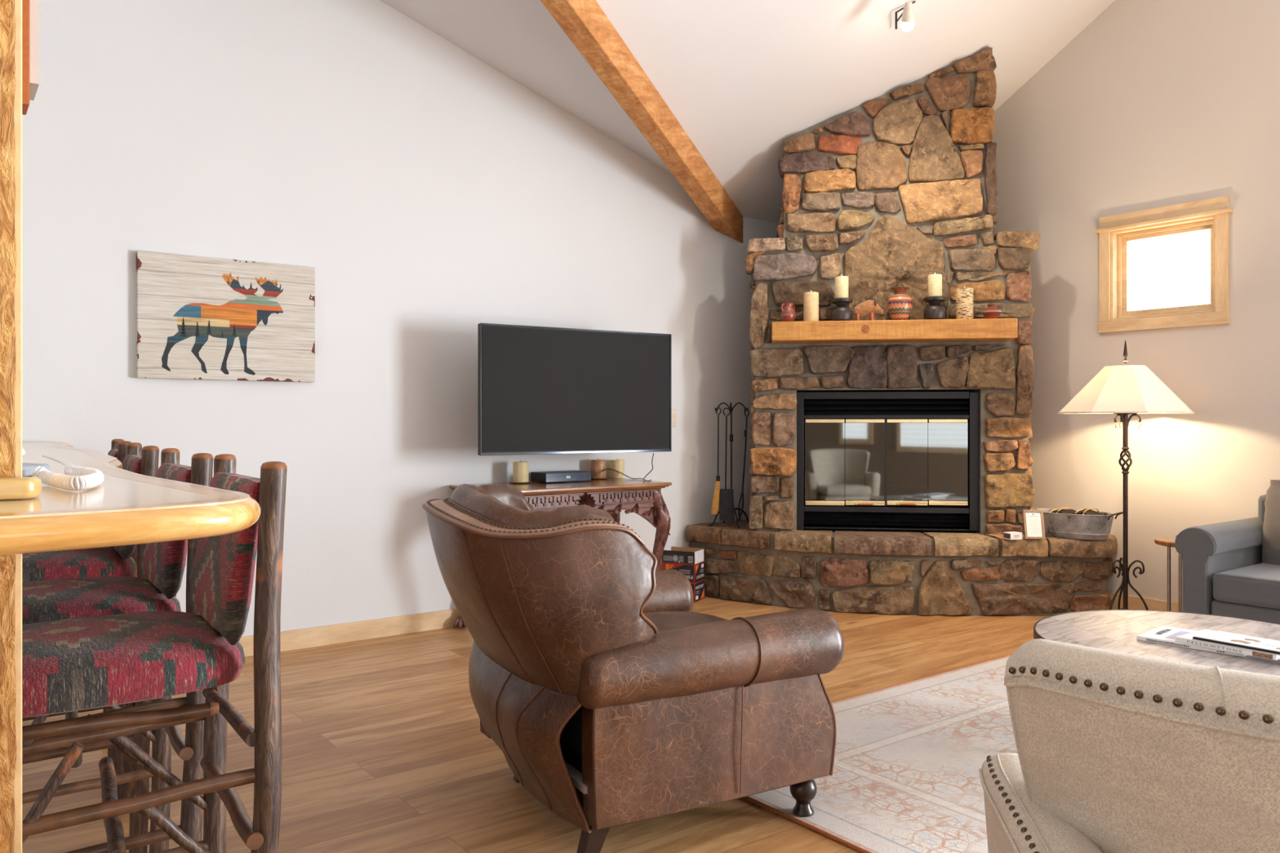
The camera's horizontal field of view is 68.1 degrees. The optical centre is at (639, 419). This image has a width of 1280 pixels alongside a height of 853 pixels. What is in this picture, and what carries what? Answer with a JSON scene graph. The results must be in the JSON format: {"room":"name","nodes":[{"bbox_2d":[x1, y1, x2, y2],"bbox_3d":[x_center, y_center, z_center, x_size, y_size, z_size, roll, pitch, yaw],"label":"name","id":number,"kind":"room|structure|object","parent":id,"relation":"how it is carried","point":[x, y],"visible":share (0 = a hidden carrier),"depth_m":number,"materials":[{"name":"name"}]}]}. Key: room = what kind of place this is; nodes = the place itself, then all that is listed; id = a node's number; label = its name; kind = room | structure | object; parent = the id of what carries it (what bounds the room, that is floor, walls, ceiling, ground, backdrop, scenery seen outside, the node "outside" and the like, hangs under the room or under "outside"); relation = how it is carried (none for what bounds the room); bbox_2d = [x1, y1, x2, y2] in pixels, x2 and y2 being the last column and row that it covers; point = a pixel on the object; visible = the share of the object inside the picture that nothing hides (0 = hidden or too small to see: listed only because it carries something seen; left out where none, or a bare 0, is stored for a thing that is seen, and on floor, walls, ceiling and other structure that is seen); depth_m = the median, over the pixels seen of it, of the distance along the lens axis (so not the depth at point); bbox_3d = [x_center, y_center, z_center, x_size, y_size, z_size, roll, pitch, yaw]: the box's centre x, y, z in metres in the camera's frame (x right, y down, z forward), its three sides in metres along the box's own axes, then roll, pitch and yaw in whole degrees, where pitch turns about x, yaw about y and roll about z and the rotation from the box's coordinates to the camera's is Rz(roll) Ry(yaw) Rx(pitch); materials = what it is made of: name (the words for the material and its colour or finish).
{"room":"living room","nodes":[
{"label":"living room","id":0,"kind":"room"},
{"bbox_2d":[22,0,857,636],"bbox_3d":[-2.023,-1.406,4.861,9.620,5.212,0.120,0,0,-37],"label":"wall","id":1,"kind":"structure","parent":0,"point":[431,195],"depth_m":5.14,"materials":[{"name":"paint"}]},
{"bbox_2d":[0,441,260,555],"bbox_3d":[-1.899,0.121,2.441,1.105,0.042,3.886,0,0,-37],"label":"breakfast bar","id":2,"kind":"object","parent":1,"relation":"attached to","point":[128,508],"visible":0.98,"depth_m":1.11,"materials":[{"name":"beige wood"}]},
{"bbox_2d":[22,448,103,490],"bbox_3d":[-1.046,0.025,1.510,0.287,0.148,0.654,0,0,-43],"label":"telephone","id":3,"kind":"object","parent":2,"relation":"on","point":[76,477],"visible":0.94,"depth_m":1.41,"materials":[{"name":"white plastic"}]},
{"bbox_2d":[0,441,249,518],"bbox_3d":[-1.909,0.119,2.443,1.092,0.038,3.871,0,0,-37],"label":"countertop","id":4,"kind":"structure","parent":2,"relation":"on","point":[113,491],"depth_m":1.27,"materials":[{"name":"beige stone"}]},
{"bbox_2d":[136,250,315,382],"bbox_3d":[-2.051,-0.500,4.737,0.833,0.602,0.045,0,0,-37],"label":"painting","id":5,"kind":"object","parent":1,"relation":"attached to","point":[198,317],"visible":1,"depth_m":4.70},
{"bbox_2d":[239,608,459,657],"bbox_3d":[-2.789,1.148,4.199,7.600,0.104,0.016,0,0,-37],"label":"baseboard","id":6,"kind":"structure","parent":1,"relation":"attached to","point":[308,637],"depth_m":5.14,"materials":[{"name":"brown wood"}]},
{"bbox_2d":[671,408,676,426],"bbox_3d":[0.218,-0.015,6.471,0.080,0.120,0.006,0,0,-37],"label":"switch plate","id":7,"kind":"object","parent":1,"relation":"attached to","point":[673,411],"visible":0.51,"depth_m":6.48,"materials":[{"name":"white plastic"}]},
{"bbox_2d":[22,595,1051,852],"bbox_3d":[0.397,1.250,1.551,9.740,0.100,8.320,0,0,-37],"label":"floor","id":8,"kind":"structure","parent":0,"point":[384,749],"depth_m":3.36,"materials":[{"name":"brown wood"}]},
{"bbox_2d":[0,0,41,852],"bbox_3d":[-0.979,-0.847,1.148,0.418,4.093,0.199,0,0,-37],"label":"timber post","id":9,"kind":"object","parent":8,"relation":"on","point":[13,486],"visible":0.96,"depth_m":1.21,"materials":[{"name":"brown wood"}]},
{"bbox_2d":[22,442,159,852],"bbox_3d":[-1.653,0.636,2.647,0.507,1.131,0.472,0,0,-33],"label":"bar stool","id":10,"kind":"object","parent":8,"relation":"on","point":[125,560],"visible":0.2,"depth_m":2.57,"materials":[{"name":"red fabric"}]},
{"bbox_2d":[22,546,136,582],"bbox_3d":[-1.666,0.406,2.640,0.452,0.102,0.424,0,0,-33],"label":"seat cushion","id":11,"kind":"object","parent":10,"relation":"on","point":[105,561],"depth_m":2.54,"materials":[{"name":"fabric"}]},
{"bbox_2d":[113,454,141,559],"bbox_3d":[-1.486,0.244,2.759,0.087,0.277,0.376,0,0,-33],"label":"cushion","id":12,"kind":"object","parent":10,"relation":"on","point":[131,463],"depth_m":2.63,"materials":[{"name":"fabric"}]},
{"bbox_2d":[102,439,131,774],"bbox_3d":[-2.036,0.636,3.235,0.507,1.131,0.472,0,0,-32],"label":"bar stool","id":13,"kind":"object","parent":8,"relation":"on","point":[118,446],"visible":0.07,"depth_m":3.16,"materials":[{"name":"brown wood"}]},
{"bbox_2d":[107,448,117,458],"bbox_3d":[-1.865,0.244,3.341,0.087,0.277,0.376,0,0,-32],"label":"cushion","id":14,"kind":"object","parent":13,"relation":"on","point":[113,452],"depth_m":3.31,"materials":[{"name":"fabric"}]},
{"bbox_2d":[22,448,213,852],"bbox_3d":[-1.246,0.636,2.065,0.507,1.131,0.472,0,0,-35],"label":"bar stool","id":15,"kind":"object","parent":8,"relation":"on","point":[162,563],"visible":0.33,"depth_m":2.01,"materials":[{"name":"brown wood"}]},
{"bbox_2d":[22,576,181,624],"bbox_3d":[-1.259,0.406,2.057,0.452,0.102,0.424,0,0,-35],"label":"seat cushion","id":16,"kind":"object","parent":15,"relation":"on","point":[42,601],"depth_m":1.99,"materials":[{"name":"fabric"}]},
{"bbox_2d":[139,462,191,599],"bbox_3d":[-1.081,0.244,2.180,0.087,0.277,0.376,0,0,-35],"label":"cushion","id":17,"kind":"object","parent":15,"relation":"on","point":[162,563],"depth_m":2.05,"materials":[{"name":"fabric"}]},
{"bbox_2d":[22,453,287,852],"bbox_3d":[-0.933,0.636,1.656,0.507,1.131,0.472,0,0,-34],"label":"bar stool","id":18,"kind":"object","parent":8,"relation":"on","point":[73,664],"visible":0.93,"depth_m":1.59,"materials":[{"name":"brown wood"}]},
{"bbox_2d":[22,611,245,718],"bbox_3d":[-0.946,0.406,1.648,0.452,0.102,0.424,0,0,-34],"label":"seat cushion","id":19,"kind":"object","parent":18,"relation":"on","point":[73,664],"depth_m":1.54,"materials":[{"name":"fabric"}]},
{"bbox_2d":[189,471,260,645],"bbox_3d":[-0.767,0.244,1.769,0.087,0.277,0.376,0,0,-34],"label":"cushion","id":20,"kind":"object","parent":18,"relation":"on","point":[221,583],"depth_m":1.65,"materials":[{"name":"fabric"}]},
{"bbox_2d":[448,477,671,628],"bbox_3d":[-0.451,0.787,5.568,1.183,0.824,0.614,0,0,-37],"label":"console table","id":21,"kind":"object","parent":8,"relation":"on","point":[643,498],"visible":0.55,"depth_m":5.51,"materials":[{"name":"brown wood"}]},
{"bbox_2d":[508,481,533,484],"bbox_3d":[-0.706,0.370,5.610,0.144,0.007,0.144,0,0,-37],"label":"plate","id":22,"kind":"object","parent":21,"relation":"on","point":[508,482],"visible":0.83,"depth_m":5.56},
{"bbox_2d":[512,459,528,482],"bbox_3d":[-0.706,0.301,5.610,0.092,0.130,0.092,0,0,21],"label":"pillar candle","id":23,"kind":"object","parent":22,"relation":"on","point":[520,468],"visible":1,"depth_m":5.57,"materials":[{"name":"beige wax"}]},
{"bbox_2d":[477,323,671,479],"bbox_3d":[-0.459,-0.076,5.623,1.246,0.892,0.489,0,0,-32],"label":"television","id":24,"kind":"object","parent":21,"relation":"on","point":[542,390],"visible":1,"depth_m":5.40,"materials":[{"name":"black plastic"}]},
{"bbox_2d":[530,468,651,482],"bbox_3d":[-0.265,0.341,5.765,0.680,0.065,0.413,0,0,-37],"label":"cable box","id":25,"kind":"object","parent":21,"relation":"on","point":[568,475],"visible":1,"depth_m":5.69,"materials":[{"name":"black plastic"}]},
{"bbox_2d":[609,459,624,478],"bbox_3d":[-0.147,0.310,6.106,0.093,0.129,0.093,0,0,-24],"label":"pillar candle","id":26,"kind":"object","parent":21,"relation":"on","point":[615,464],"visible":0.98,"depth_m":6.07,"materials":[{"name":"beige wax"}]},
{"bbox_3d":[-0.266,0.370,6.004,0.144,0.007,0.144,0,0,-37],"label":"plate","id":27,"kind":"object","parent":21,"relation":"on","visible":0},
{"bbox_2d":[590,459,605,478],"bbox_3d":[-0.266,0.304,6.004,0.097,0.125,0.097,0,0,21],"label":"pillar candle","id":28,"kind":"object","parent":27,"relation":"on","point":[597,466],"visible":0.95,"depth_m":5.96,"materials":[{"name":"brown wax"}]},
{"bbox_2d":[422,484,844,852],"bbox_3d":[-0.092,0.698,2.971,1.144,1.003,1.055,0,0,-29],"label":"leather recliner","id":29,"kind":"object","parent":8,"relation":"on","point":[597,681],"visible":1,"depth_m":2.56,"materials":[{"name":"brown leather"}]},
{"bbox_2d":[643,611,728,631],"bbox_3d":[0.084,0.755,3.076,0.720,0.185,0.650,0,0,-29],"label":"seat cushion","id":30,"kind":"object","parent":29,"relation":"on","point":[663,620],"depth_m":3.19,"materials":[{"name":"brown leather"}]},
{"bbox_2d":[690,579,704,602],"bbox_3d":[0.292,1.136,6.339,0.239,0.126,0.167,0,0,26],"label":"carton","id":31,"kind":"object","parent":8,"relation":"on","point":[698,588],"visible":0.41,"depth_m":6.26,"materials":[{"name":"black cardboard"}]},
{"bbox_2d":[662,546,703,582],"bbox_3d":[0.288,0.968,6.342,0.239,0.208,0.167,0,0,25],"label":"carton","id":32,"kind":"object","parent":31,"relation":"on","point":[689,562],"visible":0.83,"depth_m":6.27,"materials":[{"name":"black cardboard"}]},
{"bbox_2d":[666,564,674,569],"bbox_3d":[0.201,0.980,6.292,0.065,0.040,0.001,0,0,25],"label":"picture","id":33,"kind":"object","parent":32,"relation":"on","point":[668,566],"depth_m":6.30},
{"bbox_2d":[663,555,693,563],"bbox_3d":[0.251,0.921,6.269,0.211,0.046,0.002,0,0,25],"label":"print","id":34,"kind":"object","parent":32,"relation":"on","point":[691,558],"depth_m":6.26},
{"bbox_2d":[670,564,693,582],"bbox_3d":[0.252,1.010,6.269,0.225,0.112,0.001,0,0,25],"label":"print","id":35,"kind":"object","parent":32,"relation":"attached to","point":[690,568],"depth_m":6.24},
{"bbox_2d":[694,562,703,582],"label":"print","id":36,"kind":"object","parent":32,"relation":"attached to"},
{"bbox_2d":[695,580,704,600],"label":"print","id":37,"kind":"object","parent":31,"relation":"attached to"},
{"bbox_2d":[742,653,1017,852],"bbox_3d":[1.898,1.194,3.371,2.963,0.013,2.313,0,0,-37],"label":"area rug","id":38,"kind":"object","parent":8,"relation":"on","point":[909,756],"visible":0.18,"depth_m":3.26,"materials":[{"name":"beige fabric"}]},
{"bbox_2d":[1033,609,1279,675],"bbox_3d":[1.900,0.970,3.220,1.038,0.442,1.038,0,0,-37],"label":"coffee table","id":39,"kind":"object","parent":38,"relation":"on","point":[1115,630],"visible":0.5,"depth_m":3.36,"materials":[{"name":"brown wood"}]},
{"bbox_2d":[1137,626,1247,657],"bbox_3d":[1.886,0.742,3.186,0.237,0.015,0.319,0,0,-42],"label":"magazine","id":40,"kind":"object","parent":39,"relation":"on","point":[1166,635],"visible":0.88,"depth_m":3.20,"materials":[{"name":"white paper"}]},
{"bbox_2d":[1164,631,1190,639],"bbox_3d":[1.858,0.735,3.210,0.153,0.001,0.095,0,0,-42],"label":"picture","id":41,"kind":"object","parent":40,"relation":"on","point":[1171,635],"depth_m":3.25},
{"bbox_2d":[1175,629,1279,660],"bbox_3d":[1.941,0.727,3.071,0.202,0.016,0.299,0,0,-34],"label":"guidebook","id":42,"kind":"object","parent":40,"relation":"on","point":[1187,638],"visible":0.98,"depth_m":3.04,"materials":[{"name":"white paper"}]},
{"bbox_2d":[1191,631,1279,655],"bbox_3d":[1.985,0.716,3.008,0.201,0.004,0.351,0,0,-36],"label":"magazine","id":43,"kind":"object","parent":42,"relation":"on","point":[1264,643],"visible":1,"depth_m":3.06,"materials":[{"name":"white paper"}]},
{"bbox_2d":[1192,636,1279,654],"bbox_3d":[1.906,0.711,2.952,0.013,0.007,0.343,0,0,-35],"label":"pen","id":44,"kind":"object","parent":43,"relation":"on","point":[1193,637],"visible":1,"depth_m":2.98,"materials":[{"name":"black plastic"}]},
{"bbox_2d":[1205,633,1279,647],"bbox_3d":[1.957,0.714,3.058,0.112,0.001,0.200,0,0,-36],"label":"print","id":45,"kind":"object","parent":43,"relation":"on","point":[1227,637],"depth_m":3.07},
{"bbox_2d":[1252,651,1272,659],"bbox_3d":[1.921,0.727,2.922,0.001,0.014,0.057,0,0,-34],"label":"photo","id":46,"kind":"object","parent":42,"relation":"on","point":[1255,654],"depth_m":2.92},
{"bbox_2d":[685,47,1117,615],"bbox_3d":[1.687,-0.584,6.212,1.823,3.575,2.203,0,0,-38],"label":"fireplace","id":47,"kind":"object","parent":8,"relation":"on","point":[898,188],"visible":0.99,"depth_m":6.07,"materials":[{"name":"stone"}]},
{"bbox_2d":[707,402,748,528],"bbox_3d":[0.623,0.301,6.483,0.242,0.845,0.240,0,0,31],"label":"stand","id":48,"kind":"object","parent":47,"relation":"on","point":[731,407],"visible":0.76,"depth_m":6.48,"materials":[{"name":"metal"}]},
{"bbox_2d":[711,407,721,514],"bbox_3d":[0.515,0.274,6.400,0.071,0.724,0.028,0,0,0],"label":"broom","id":49,"kind":"object","parent":48,"relation":"hanging from","point":[716,500],"visible":1,"depth_m":6.39,"materials":[{"name":"metal"}]},
{"bbox_2d":[719,407,734,521],"bbox_3d":[0.585,0.298,6.385,0.100,0.764,0.041,0,0,0],"label":"shovel","id":50,"kind":"object","parent":48,"relation":"hanging from","point":[726,495],"visible":1,"depth_m":6.39,"materials":[{"name":"metal"}]},
{"bbox_2d":[737,407,749,521],"bbox_3d":[0.695,0.309,6.400,0.090,0.784,0.017,0,0,0],"label":"tongs","id":51,"kind":"object","parent":48,"relation":"hanging from","point":[745,430],"visible":1,"depth_m":6.40,"materials":[{"name":"metal"}]},
{"bbox_2d":[780,302,795,321],"bbox_3d":[0.948,-0.685,6.064,0.096,0.124,0.096,0,0,7],"label":"jug","id":52,"kind":"object","parent":47,"relation":"on","point":[788,311],"visible":0.92,"depth_m":6.03,"materials":[{"name":"red ceramic"}]},
{"bbox_2d":[803,289,818,321],"bbox_3d":[1.092,-0.727,6.043,0.096,0.207,0.096,0,0,44],"label":"pillar candle","id":53,"kind":"object","parent":47,"relation":"on","point":[811,300],"visible":0.84,"depth_m":6.00,"materials":[{"name":"beige wax"}]},
{"bbox_2d":[830,297,853,320],"bbox_3d":[1.281,-0.696,6.017,0.137,0.146,0.139,0,0,-37],"label":"candle holder","id":54,"kind":"object","parent":47,"relation":"on","point":[841,312],"visible":0.97,"depth_m":5.96,"materials":[{"name":"black ceramic"}]},
{"bbox_2d":[835,275,848,297],"bbox_3d":[1.281,-0.848,6.017,0.086,0.159,0.086,0,0,41],"label":"pillar candle","id":55,"kind":"object","parent":54,"relation":"on","point":[841,282],"visible":0.88,"depth_m":5.98,"materials":[{"name":"beige wax"}]},
{"bbox_2d":[853,297,883,320],"bbox_3d":[1.446,-0.697,5.993,0.187,0.149,0.059,0,0,8],"label":"figurine","id":56,"kind":"object","parent":47,"relation":"on","point":[867,307],"visible":0.98,"depth_m":5.97,"materials":[{"name":"brown ceramic"}]},
{"bbox_2d":[887,286,912,319],"bbox_3d":[1.637,-0.727,5.967,0.154,0.208,0.154,0,0,-37],"label":"vase","id":57,"kind":"object","parent":47,"relation":"on","point":[900,304],"visible":0.93,"depth_m":5.92,"materials":[{"name":"ceramic"}]},
{"bbox_2d":[923,296,946,319],"bbox_3d":[1.849,-0.696,5.937,0.137,0.146,0.139,0,0,-37],"label":"candle holder","id":58,"kind":"object","parent":47,"relation":"on","point":[935,310],"visible":0.94,"depth_m":5.88,"materials":[{"name":"black ceramic"}]},
{"bbox_2d":[928,271,942,296],"bbox_3d":[1.849,-0.848,5.937,0.086,0.159,0.086,0,0,-18],"label":"pillar candle","id":59,"kind":"object","parent":58,"relation":"on","point":[935,281],"visible":0.89,"depth_m":5.90,"materials":[{"name":"beige wax"}]},
{"bbox_2d":[955,285,973,319],"bbox_3d":[2.027,-0.730,5.912,0.103,0.214,0.103,0,0,-41],"label":"pillar candle","id":60,"kind":"object","parent":47,"relation":"on","point":[964,296],"visible":0.83,"depth_m":5.87,"materials":[{"name":"beige wax"}]},
{"bbox_2d":[981,304,1001,318],"bbox_3d":[2.187,-0.671,5.889,0.117,0.094,0.117,0,0,-37],"label":"pot","id":61,"kind":"object","parent":47,"relation":"on","point":[991,312],"visible":0.88,"depth_m":5.86,"materials":[{"name":"red ceramic"}]},
{"bbox_2d":[1003,531,1022,539],"bbox_3d":[2.264,0.703,5.751,0.085,0.040,0.067,0,0,-17],"label":"matchbox","id":62,"kind":"object","parent":47,"relation":"on","point":[1011,535],"visible":1,"depth_m":5.73,"materials":[{"name":"white cardboard"}]},
{"bbox_2d":[1003,533,1010,538],"bbox_3d":[2.264,0.703,5.752,0.083,0.028,0.062,0,0,-17],"label":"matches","id":63,"kind":"object","parent":62,"relation":"on","point":[1006,535],"depth_m":5.74,"materials":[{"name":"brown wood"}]},
{"bbox_2d":[1022,510,1045,539],"bbox_3d":[2.400,0.646,5.776,0.118,0.193,0.079,0,0,5],"label":"framed notice","id":64,"kind":"object","parent":47,"relation":"on","point":[1033,520],"visible":1,"depth_m":5.76,"materials":[{"name":"white paper"}]},
{"bbox_2d":[1029,507,1123,540],"bbox_3d":[2.671,0.635,5.894,0.326,0.176,0.658,0,0,-39],"label":"tub","id":65,"kind":"object","parent":47,"relation":"on","point":[1078,526],"visible":0.62,"depth_m":5.73,"materials":[{"name":"metal"}]},
{"bbox_2d":[1049,506,1102,515],"bbox_3d":[2.677,0.603,5.880,0.175,0.131,0.370,0,0,-39],"label":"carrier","id":66,"kind":"object","parent":65,"relation":"in","point":[1086,511],"visible":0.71,"depth_m":5.82,"materials":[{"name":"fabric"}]},
{"bbox_2d":[1057,339,1194,610],"bbox_3d":[2.947,0.369,5.417,0.988,1.667,0.684,0,0,33],"label":"floor lamp","id":67,"kind":"object","parent":8,"relation":"on","point":[1124,390],"visible":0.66,"depth_m":5.38,"materials":[{"name":"brown metal"}]},
{"bbox_2d":[1118,449,1132,471],"bbox_3d":[2.820,0.235,5.500,0.066,0.143,0.066,0,0,-38],"label":"basket","id":68,"kind":"object","parent":67,"relation":"on","point":[1126,451],"depth_m":5.49,"materials":[{"name":"brown metal"}]},
{"bbox_2d":[978,638,1279,852],"bbox_3d":[0.961,0.763,1.414,0.886,0.851,0.606,0,0,25],"label":"armchair","id":69,"kind":"object","parent":8,"relation":"on","point":[1117,752],"visible":1,"depth_m":1.31,"materials":[{"name":"beige fabric"}]},
{"bbox_2d":[1154,537,1182,612],"bbox_3d":[2.972,0.929,5.194,0.265,0.539,0.264,0,0,-37],"label":"side table","id":70,"kind":"object","parent":8,"relation":"on","point":[1169,542],"visible":0.32,"depth_m":5.18,"materials":[{"name":"wood"}]},
{"bbox_2d":[1174,480,1279,623],"bbox_3d":[3.715,0.757,4.126,0.900,0.885,2.244,0,0,-37],"label":"sofa","id":71,"kind":"object","parent":8,"relation":"on","point":[1232,568],"visible":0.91,"depth_m":4.68,"materials":[{"name":"fabric"}]},
{"bbox_2d":[1213,562,1279,609],"bbox_3d":[3.317,0.814,4.425,0.615,0.137,0.948,0,0,-37],"label":"seat cushion","id":72,"kind":"object","parent":71,"relation":"on","point":[1237,585],"depth_m":4.54,"materials":[{"name":"grey fabric"}]},
{"bbox_2d":[1262,480,1279,564],"bbox_3d":[3.573,0.530,4.620,0.238,0.430,0.928,0,0,-37],"label":"cushion","id":73,"kind":"object","parent":71,"relation":"on","point":[1271,525],"depth_m":4.90,"materials":[{"name":"beige fabric"}]},
{"bbox_2d":[380,0,1115,222],"bbox_3d":[0.397,-2.794,1.551,9.500,2.637,8.080,0,0,-37],"label":"ceiling","id":74,"kind":"structure","parent":0,"point":[740,78],"depth_m":5.64,"materials":[{"name":"paint"}]},
{"bbox_2d":[22,0,30,115],"bbox_3d":[-2.014,-1.890,2.565,0.600,1.984,0.120,0,0,-37],"label":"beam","id":75,"kind":"structure","parent":74,"relation":"hanging from","point":[25,3],"depth_m":2.69,"materials":[{"name":"brown wood"}]},
{"bbox_2d":[30,0,39,100],"bbox_3d":[-2.198,-1.935,2.614,0.900,1.875,0.180,0,0,-37],"label":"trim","id":76,"kind":"structure","parent":74,"relation":"attached to","point":[34,4],"depth_m":2.81,"materials":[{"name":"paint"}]},
{"bbox_2d":[540,0,742,243],"bbox_3d":[-1.058,-2.541,3.085,0.131,2.516,8.395,0,0,25],"label":"ceiling beam","id":77,"kind":"structure","parent":74,"relation":"attached to","point":[584,22],"depth_m":5.36,"materials":[{"name":"brown wood"}]},
{"bbox_2d":[895,0,915,31],"bbox_3d":[1.501,-2.276,5.353,0.113,0.261,0.404,0,0,15],"label":"ceiling spotlight","id":78,"kind":"object","parent":74,"relation":"attached to","point":[907,24],"visible":1,"depth_m":5.19,"materials":[{"name":"white metal"}]},
{"bbox_2d":[857,0,1279,602],"bbox_3d":[4.246,-1.289,4.452,0.140,4.978,8.080,0,0,-37],"label":"wall","id":79,"kind":"structure","parent":0,"point":[1153,104],"depth_m":5.79,"materials":[{"name":"paint"}]},
{"bbox_2d":[1109,592,1178,612],"bbox_3d":[3.997,1.148,4.652,0.016,0.104,3.380,0,0,-37],"label":"baseboard","id":80,"kind":"structure","parent":79,"relation":"attached to","point":[1134,602],"depth_m":5.83,"materials":[{"name":"brown wood"}]},
{"bbox_2d":[1094,195,1232,333],"bbox_3d":[3.209,-0.924,5.788,0.168,0.738,0.790,0,0,-37],"label":"window","id":81,"kind":"structure","parent":79,"relation":"in","point":[1116,232],"depth_m":5.78,"materials":[{"name":"brown wood"}]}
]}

